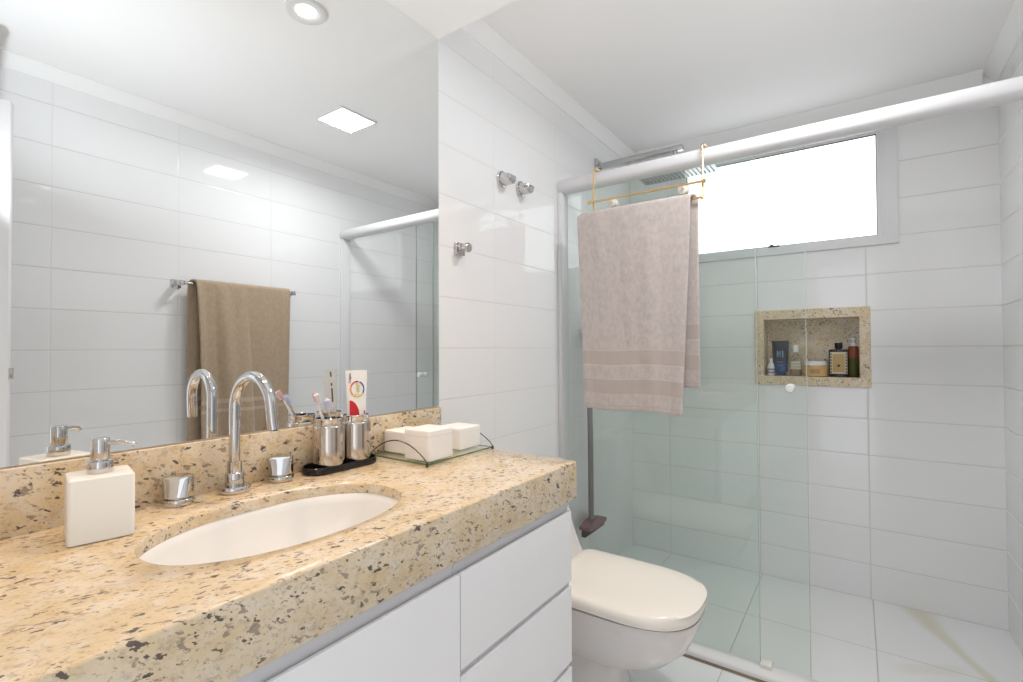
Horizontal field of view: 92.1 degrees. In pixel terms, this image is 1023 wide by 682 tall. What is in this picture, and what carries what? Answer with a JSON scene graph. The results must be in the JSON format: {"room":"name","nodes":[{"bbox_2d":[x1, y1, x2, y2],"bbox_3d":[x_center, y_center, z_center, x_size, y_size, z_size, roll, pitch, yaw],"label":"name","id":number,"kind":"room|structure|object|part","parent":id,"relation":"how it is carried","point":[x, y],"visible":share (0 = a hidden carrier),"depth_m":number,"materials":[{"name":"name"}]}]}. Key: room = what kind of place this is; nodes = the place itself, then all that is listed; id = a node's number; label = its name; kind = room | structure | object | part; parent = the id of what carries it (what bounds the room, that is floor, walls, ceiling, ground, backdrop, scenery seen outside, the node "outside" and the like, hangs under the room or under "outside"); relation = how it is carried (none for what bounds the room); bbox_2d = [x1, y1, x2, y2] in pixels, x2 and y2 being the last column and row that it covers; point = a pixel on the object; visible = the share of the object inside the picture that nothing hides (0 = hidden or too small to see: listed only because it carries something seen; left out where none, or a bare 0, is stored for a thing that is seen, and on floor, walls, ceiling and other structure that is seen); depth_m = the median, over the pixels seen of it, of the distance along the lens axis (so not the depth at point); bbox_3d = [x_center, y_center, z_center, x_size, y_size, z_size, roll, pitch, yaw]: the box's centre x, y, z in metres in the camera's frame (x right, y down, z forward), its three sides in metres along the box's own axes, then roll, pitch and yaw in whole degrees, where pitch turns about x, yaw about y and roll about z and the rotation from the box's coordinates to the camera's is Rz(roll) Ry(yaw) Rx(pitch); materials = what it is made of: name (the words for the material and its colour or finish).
{"room":"bathroom","nodes":[
{"label":"bathroom","id":0,"kind":"room"},
{"bbox_2d":[0,29,632,555],"bbox_3d":[-0.280,0.036,1.801,0.160,2.480,3.751,-1,-1,35],"label":"wall","id":1,"kind":"structure","parent":0,"point":[499,365],"depth_m":2.09,"materials":[{"name":"tile"}]},
{"bbox_2d":[0,0,438,467],"bbox_3d":[-0.725,-0.422,1.033,0.004,1.277,1.644,-1,-1,35],"label":"mirror","id":2,"kind":"object","parent":1,"relation":"attached to","point":[196,196],"visible":1,"depth_m":1.09,"materials":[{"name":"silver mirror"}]},
{"bbox_2d":[0,407,440,539],"bbox_3d":[-0.717,0.274,1.013,0.022,0.114,1.637,-1,-1,35],"label":"backsplash","id":3,"kind":"structure","parent":1,"relation":"attached to","point":[31,496],"depth_m":1.01,"materials":[{"name":"beige stone"}]},
{"bbox_2d":[235,502,571,681],"bbox_3d":[-0.512,0.766,0.841,0.532,0.672,1.596,-1,-1,35],"label":"vanity cabinet","id":4,"kind":"object","parent":1,"relation":"attached to","point":[502,612],"visible":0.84,"depth_m":1.00,"materials":[{"name":"white paint"}]},
{"bbox_2d":[0,407,576,681],"bbox_3d":[-0.503,0.322,0.863,0.542,0.216,1.637,-1,-1,35],"label":"countertop","id":5,"kind":"structure","parent":4,"relation":"on","point":[97,611],"depth_m":0.78,"materials":[{"name":"beige stone"}]},
{"bbox_2d":[64,437,136,547],"bbox_3d":[-0.696,0.246,0.837,0.092,0.162,0.088,1,-1,-44],"label":"soap dispenser","id":6,"kind":"object","parent":5,"relation":"on","point":[99,499],"visible":1,"depth_m":0.81,"materials":[{"name":"white plastic"}]},
{"bbox_2d":[161,473,194,507],"bbox_3d":[-0.675,0.301,0.998,0.057,0.057,0.057,-1,-1,35],"label":"handle","id":7,"kind":"object","parent":5,"relation":"on","point":[178,488],"visible":1,"depth_m":0.98,"materials":[{"name":"silver metal"}]},
{"bbox_2d":[217,371,279,494],"bbox_3d":[-0.564,0.197,1.054,0.178,0.266,0.064,-1,-1,35],"label":"faucet","id":8,"kind":"object","parent":5,"relation":"on","point":[234,483],"visible":1,"depth_m":1.07,"materials":[{"name":"silver metal"}]},
{"bbox_3d":[-0.552,0.164,1.052,0.158,0.200,0.026,-1,-1,30],"label":"spout","id":9,"kind":"part","parent":8,"relation":"part of","materials":[{"name":"silver metal"}]},
{"bbox_2d":[139,493,398,564],"bbox_3d":[-0.420,0.429,0.929,0.330,0.158,0.517,-1,-1,35],"label":"sink basin","id":10,"kind":"object","parent":5,"relation":"in","point":[291,523],"visible":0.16,"depth_m":1.04,"materials":[{"name":"white ceramic"}]},
{"bbox_2d":[268,454,293,482],"bbox_3d":[-0.550,0.303,1.176,0.057,0.057,0.057,-1,-1,35],"label":"handle","id":11,"kind":"object","parent":5,"relation":"on","point":[280,467],"visible":1,"depth_m":1.16,"materials":[{"name":"silver metal"}]},
{"bbox_2d":[302,453,375,475],"bbox_3d":[-0.450,0.324,1.301,0.081,0.018,0.210,-1,-1,35],"label":"tray","id":12,"kind":"object","parent":5,"relation":"on","point":[307,469],"visible":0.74,"depth_m":1.25,"materials":[{"name":"black plastic"}]},
{"bbox_2d":[313,416,344,468],"bbox_3d":[-0.471,0.262,1.272,0.078,0.130,0.078,-1,-1,35],"label":"steel tumbler","id":13,"kind":"object","parent":12,"relation":"on","point":[328,434],"visible":0.94,"depth_m":1.24,"materials":[{"name":"silver metal"}]},
{"bbox_2d":[312,393,323,418],"bbox_3d":[-0.473,0.202,1.247,0.021,0.148,0.080,-1,-1,19],"label":"toothbrush","id":14,"kind":"object","parent":13,"relation":"in","point":[316,396],"visible":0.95,"depth_m":1.22,"materials":[{"name":"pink plastic"}]},
{"bbox_3d":[-0.475,0.215,1.256,0.008,0.123,0.064,0,-1,14],"label":"handle","id":15,"kind":"part","parent":14,"relation":"part of","materials":[{"name":"white plastic"}]},
{"bbox_2d":[323,398,331,418],"bbox_3d":[-0.455,0.215,1.255,0.018,0.144,0.068,0,-1,14],"label":"toothbrush","id":16,"kind":"object","parent":13,"relation":"in","point":[327,403],"visible":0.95,"depth_m":1.23,"materials":[{"name":"purple plastic"}]},
{"bbox_2d":[343,413,370,463],"bbox_3d":[-0.423,0.263,1.340,0.078,0.130,0.078,-1,-1,35],"label":"steel tumbler","id":17,"kind":"object","parent":12,"relation":"on","point":[357,427],"visible":0.84,"depth_m":1.31,"materials":[{"name":"silver metal"}]},
{"bbox_2d":[345,370,366,414],"bbox_3d":[-0.423,0.201,1.343,0.041,0.243,0.045,0,-1,10],"label":"toothpaste tube","id":18,"kind":"object","parent":17,"relation":"in","point":[356,380],"visible":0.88,"depth_m":1.34,"materials":[{"name":"white plastic"}]},
{"bbox_2d":[349,400,358,414],"bbox_3d":[-0.424,0.182,1.330,0.026,0.044,0.004,0,-1,-25],"label":"print","id":19,"kind":"object","parent":18,"relation":"attached to","point":[353,404],"depth_m":1.33,"materials":[{"name":"red"}]},
{"bbox_2d":[371,433,493,467],"bbox_3d":[-0.232,0.305,1.478,0.232,0.061,0.294,-1,-1,35],"label":"glass tray","id":20,"kind":"object","parent":5,"relation":"on","point":[492,446],"visible":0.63,"depth_m":1.38,"materials":[{"name":"green"}]},
{"bbox_2d":[384,426,411,453],"bbox_3d":[-0.315,0.295,1.477,0.096,0.063,0.096,-1,-1,35],"label":"canister","id":21,"kind":"object","parent":20,"relation":"on","point":[398,433],"visible":0.41,"depth_m":1.44,"materials":[{"name":"white ceramic"}]},
{"bbox_3d":[-0.315,0.270,1.477,0.095,0.012,0.095,-1,-1,35],"label":"lid","id":22,"kind":"part","parent":21,"relation":"part of","materials":[{"name":"white ceramic"}]},
{"bbox_3d":[-0.314,0.299,1.360,0.230,0.053,0.003,-1,-1,35],"label":"wire handle","id":23,"kind":"part","parent":20,"relation":"part of","materials":[{"name":"grey metal"}]},
{"bbox_2d":[405,424,452,461],"bbox_3d":[-0.232,0.284,1.382,0.101,0.082,0.102,-1,-1,35],"label":"canister","id":24,"kind":"object","parent":20,"relation":"on","point":[433,442],"visible":1,"depth_m":1.35,"materials":[{"name":"white ceramic"}]},
{"bbox_3d":[-0.232,0.251,1.383,0.101,0.016,0.102,-1,-1,35],"label":"lid","id":25,"kind":"part","parent":24,"relation":"part of","materials":[{"name":"white ceramic"}]},
{"bbox_2d":[441,422,479,449],"bbox_3d":[-0.164,0.295,1.537,0.098,0.064,0.100,-1,-1,35],"label":"canister","id":26,"kind":"object","parent":20,"relation":"on","point":[464,435],"visible":0.74,"depth_m":1.50,"materials":[{"name":"white ceramic"}]},
{"bbox_3d":[-0.164,0.269,1.538,0.097,0.012,0.100,-1,-1,35],"label":"lid","id":27,"kind":"part","parent":26,"relation":"part of","materials":[{"name":"white ceramic"}]},
{"bbox_3d":[-0.448,0.451,0.512,0.031,0.052,1.122,-1,-1,35],"label":"finger pull","id":28,"kind":"part","parent":4,"relation":"part of","materials":[{"name":"grey"}]},
{"bbox_3d":[-0.268,0.775,0.740,0.018,0.638,0.560,-1,-1,35],"label":"door","id":29,"kind":"part","parent":4,"relation":"part of","materials":[{"name":"white paint"}]},
{"bbox_3d":[0.010,0.459,1.166,0.031,0.052,0.472,-1,-1,35],"label":"finger pull","id":30,"kind":"part","parent":4,"relation":"part of","materials":[{"name":"grey"}]},
{"bbox_3d":[0.025,0.556,1.163,0.018,0.188,0.458,-1,-1,35],"label":"drawer","id":31,"kind":"part","parent":4,"relation":"part of","materials":[{"name":"white paint"}]},
{"bbox_3d":[0.015,0.668,1.169,0.031,0.034,0.458,-1,-1,35],"label":"finger pull","id":32,"kind":"part","parent":4,"relation":"part of","materials":[{"name":"grey"}]},
{"bbox_3d":[0.025,0.767,1.160,0.018,0.202,0.458,-1,-1,35],"label":"drawer","id":33,"kind":"part","parent":4,"relation":"part of","materials":[{"name":"white paint"}]},
{"bbox_3d":[0.026,0.992,1.156,0.018,0.216,0.458,-1,-1,35],"label":"drawer","id":34,"kind":"part","parent":4,"relation":"part of","materials":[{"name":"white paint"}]},
{"bbox_2d":[386,0,515,38],"bbox_3d":[-0.522,-1.141,0.900,0.507,0.153,1.652,-1,-1,35],"label":"trim","id":35,"kind":"structure","parent":1,"relation":"attached to","point":[440,18],"depth_m":1.58,"materials":[{"name":"white paint"}]},
{"bbox_2d":[454,242,471,255],"bbox_3d":[-0.172,-0.333,1.777,0.054,0.045,0.045,-1,-1,35],"label":"robe hook","id":36,"kind":"object","parent":1,"relation":"attached to","point":[460,249],"visible":1,"depth_m":1.77,"materials":[{"name":"silver metal"}]},
{"bbox_3d":[-0.189,-0.333,1.789,0.014,0.045,0.045,-1,-1,35],"label":"wall plate","id":37,"kind":"part","parent":36,"relation":"part of","materials":[{"name":"silver metal"}]},
{"bbox_3d":[-0.168,-0.335,1.773,0.042,0.036,0.036,-1,-1,35],"label":"knob","id":38,"kind":"part","parent":36,"relation":"part of","materials":[{"name":"silver metal"}]},
{"bbox_2d":[497,171,515,187],"bbox_3d":[-0.017,-0.662,2.001,0.060,0.066,0.066,-1,-1,35],"label":"shower valve","id":39,"kind":"object","parent":1,"relation":"attached to","point":[504,179],"visible":1,"depth_m":1.99,"materials":[{"name":"silver metal"}]},
{"bbox_2d":[516,181,533,196],"bbox_3d":[0.061,-0.657,2.112,0.060,0.066,0.066,-1,-1,35],"label":"shower valve","id":40,"kind":"object","parent":1,"relation":"attached to","point":[522,189],"visible":1,"depth_m":2.10,"materials":[{"name":"silver metal"}]},
{"bbox_2d":[460,18,634,164],"bbox_3d":[0.275,-1.171,2.436,0.052,0.051,1.781,-1,-1,35],"label":"trim","id":41,"kind":"structure","parent":1,"relation":"attached to","point":[479,30],"depth_m":2.22,"materials":[{"name":"white paint"}]},
{"bbox_2d":[595,144,718,185],"bbox_3d":[0.738,-0.936,2.591,0.626,0.169,0.192,-1,-1,35],"label":"shower","id":42,"kind":"object","parent":1,"relation":"attached to","point":[675,149],"visible":0.63,"depth_m":2.58,"materials":[{"name":"silver metal"}]},
{"bbox_3d":[0.679,-0.980,2.632,0.465,0.025,0.036,-1,-1,35],"label":"arm","id":43,"kind":"part","parent":42,"relation":"part of","materials":[{"name":"silver metal"}]},
{"bbox_3d":[0.839,-0.861,2.520,0.380,0.010,0.192,-1,-1,35],"label":"plate","id":44,"kind":"part","parent":42,"relation":"part of","materials":[{"name":"silver metal"}]},
{"bbox_3d":[0.389,-0.040,2.558,0.069,0.050,0.050,-1,-1,35],"label":"hook","id":45,"kind":"object","parent":1,"relation":"attached to","visible":0},
{"bbox_2d":[579,408,606,537],"bbox_3d":[0.420,0.452,2.554,0.058,1.055,0.225,-1,-1,35],"label":"squeegee","id":46,"kind":"object","parent":45,"relation":"hanging from","point":[593,522],"visible":0.74,"depth_m":2.53,"materials":[{"name":"grey"}]},
{"bbox_3d":[0.404,0.480,2.545,0.035,0.910,0.036,-1,-1,35],"label":"handle","id":47,"kind":"part","parent":46,"relation":"part of","materials":[{"name":"grey metal"}]},
{"bbox_3d":[0.422,0.964,2.546,0.023,0.031,0.225,-1,-1,35],"label":"rubber blade","id":48,"kind":"part","parent":46,"relation":"part of","materials":[{"name":"grey"}]},
{"bbox_2d":[482,0,1014,152],"bbox_3d":[0.482,-1.266,1.285,2.033,0.100,3.751,-1,-1,35],"label":"ceiling","id":49,"kind":"structure","parent":0,"point":[654,73],"depth_m":2.06,"materials":[{"name":"white paint"}]},
{"bbox_2d":[630,75,1008,630],"bbox_3d":[1.517,0.043,2.735,1.713,2.480,0.160,-1,-1,35],"label":"wall","id":50,"kind":"structure","parent":0,"point":[907,471],"depth_m":2.43,"materials":[{"name":"tile"}]},
{"bbox_2d":[670,127,898,262],"bbox_3d":[1.444,-0.776,2.729,1.097,0.614,0.072,-1,-1,35],"label":"window","id":51,"kind":"structure","parent":50,"relation":"in","point":[849,184],"depth_m":2.64,"materials":[{"name":"white glass"}]},
{"bbox_2d":[635,69,983,162],"bbox_3d":[1.451,-1.173,2.668,1.609,0.051,0.052,-1,-1,35],"label":"trim","id":52,"kind":"structure","parent":50,"relation":"attached to","point":[973,78],"depth_m":2.52,"materials":[{"name":"white paint"}]},
{"bbox_2d":[754,306,871,387],"bbox_3d":[1.613,0.034,2.658,0.522,0.405,0.163,-1,-1,35],"label":"wall niche","id":53,"kind":"object","parent":50,"relation":"attached to","point":[824,327],"visible":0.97,"depth_m":2.66,"materials":[{"name":"beige stone"}]},
{"bbox_2d":[767,358,774,374],"bbox_3d":[1.444,0.143,2.741,0.039,0.094,0.039,-1,-1,35],"label":"lotion bottle","id":54,"kind":"object","parent":53,"relation":"in","point":[770,368],"visible":0.98,"depth_m":2.73,"materials":[{"name":"white plastic"}]},
{"bbox_2d":[772,341,788,375],"bbox_3d":[1.487,0.094,2.724,0.061,0.190,0.062,0,-1,-12],"label":"tube","id":55,"kind":"object","parent":53,"relation":"in","point":[780,349],"visible":1,"depth_m":2.71,"materials":[{"name":"blue plastic"}]},
{"bbox_2d":[790,345,801,374],"bbox_3d":[1.545,0.105,2.676,0.057,0.166,0.036,-1,-1,35],"label":"perfume bottle","id":56,"kind":"object","parent":53,"relation":"in","point":[795,369],"visible":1,"depth_m":2.66,"materials":[{"name":"clear plastic"}]},
{"bbox_3d":[1.655,0.035,2.717,0.468,0.345,0.018,-1,-1,35],"label":"panel","id":57,"kind":"part","parent":53,"relation":"part of","materials":[{"name":"beige stone"}]},
{"bbox_2d":[804,361,827,376],"bbox_3d":[1.617,0.146,2.619,0.112,0.081,0.113,-1,-1,35],"label":"jar","id":58,"kind":"object","parent":53,"relation":"in","point":[814,368],"visible":0.98,"depth_m":2.57,"materials":[{"name":"brown"}]},
{"bbox_3d":[1.618,0.117,2.620,0.105,0.023,0.105,-1,-1,35],"label":"lid","id":59,"kind":"part","parent":58,"relation":"part of","materials":[{"name":"white plastic"}]},
{"bbox_2d":[829,343,848,376],"bbox_3d":[1.703,0.097,2.565,0.086,0.177,0.049,-1,-1,35],"label":"bottle","id":60,"kind":"object","parent":53,"relation":"in","point":[838,357],"visible":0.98,"depth_m":2.55,"materials":[{"name":"brown glass"}]},
{"bbox_3d":[1.690,0.114,2.545,0.052,0.092,0.002,-1,-1,35],"label":"panel","id":61,"kind":"part","parent":60,"relation":"part of","materials":[{"name":"brown paper"}]},
{"bbox_2d":[848,338,858,376],"bbox_3d":[1.749,0.084,2.522,0.046,0.201,0.046,-1,-1,35],"label":"pump bottle","id":62,"kind":"object","parent":53,"relation":"in","point":[853,350],"visible":0.98,"depth_m":2.50,"materials":[{"name":"multicoloured"}]},
{"bbox_2d":[620,544,1022,681],"bbox_3d":[0.493,1.314,1.244,2.033,0.100,3.751,-1,-1,35],"label":"floor","id":63,"kind":"structure","parent":0,"point":[854,638],"depth_m":2.12,"materials":[{"name":"tile"}]},
{"bbox_2d":[534,454,706,681],"bbox_3d":[0.301,0.880,1.798,0.766,0.786,0.410,-1,-1,35],"label":"toilet","id":64,"kind":"object","parent":63,"relation":"on","point":[628,614],"visible":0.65,"depth_m":1.60,"materials":[{"name":"white ceramic"}]},
{"bbox_3d":[0.056,0.515,1.975,0.170,0.034,0.410,-1,-1,35],"label":"tank lid","id":65,"kind":"part","parent":64,"relation":"part of","materials":[{"name":"white ceramic"}]},
{"bbox_3d":[0.102,0.804,1.938,0.281,0.545,0.396,-1,-1,35],"label":"tank","id":66,"kind":"part","parent":64,"relation":"part of","materials":[{"name":"white ceramic"}]},
{"bbox_3d":[0.380,1.079,1.740,0.565,0.386,0.390,-1,-1,35],"label":"bowl","id":67,"kind":"part","parent":64,"relation":"part of","materials":[{"name":"white ceramic"}]},
{"bbox_3d":[0.404,0.858,1.727,0.515,0.042,0.408,-1,-1,35],"label":"lid","id":68,"kind":"part","parent":64,"relation":"part of","materials":[{"name":"white plastic"}]},
{"bbox_3d":[0.404,0.882,1.726,0.508,0.006,0.394,-1,-1,35],"label":"seat","id":69,"kind":"part","parent":64,"relation":"part of","materials":[{"name":"white plastic"}]},
{"bbox_2d":[557,76,1022,681],"bbox_3d":[0.943,0.239,1.910,1.713,2.067,0.123,-1,-1,35],"label":"shower door frame","id":70,"kind":"structure","parent":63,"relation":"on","point":[1006,91],"depth_m":1.90,"materials":[{"name":"white metal"}]},
{"bbox_2d":[577,193,699,415],"bbox_3d":[0.528,-0.144,2.112,0.524,0.894,0.065,-1,-1,35],"label":"bath towel","id":71,"kind":"object","parent":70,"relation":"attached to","point":[639,262],"visible":1,"depth_m":2.07,"materials":[{"name":"fabric"}]},
{"bbox_2d":[587,143,707,210],"bbox_3d":[0.580,-0.685,2.166,0.548,0.244,0.140,-1,-1,35],"label":"towel rack","id":72,"kind":"object","parent":70,"relation":"hanging from","point":[683,189],"visible":0.76,"depth_m":2.06,"materials":[{"name":"gold metal"}]},
{"bbox_3d":[0.944,-0.761,1.934,1.711,0.066,0.080,-1,-1,35],"label":"rail","id":73,"kind":"part","parent":70,"relation":"part of","materials":[{"name":"white metal"}]},
{"bbox_3d":[1.056,0.178,1.863,0.032,0.032,0.070,-1,-1,35],"label":"knob","id":74,"kind":"part","parent":70,"relation":"part of","materials":[{"name":"white plastic"}]},
{"bbox_2d":[998,34,1022,655],"bbox_3d":[1.255,0.012,0.727,0.160,2.480,3.751,-1,-1,35],"label":"wall","id":75,"kind":"structure","parent":0,"point":[1010,115],"depth_m":2.03,"materials":[{"name":"tile"}]},
{"bbox_2d":[983,0,1022,81],"bbox_3d":[1.162,-1.201,0.807,0.052,0.051,3.431,-1,-1,35],"label":"trim","id":76,"kind":"structure","parent":75,"relation":"attached to","point":[1011,32],"depth_m":1.96,"materials":[{"name":"white paint"}]}
]}

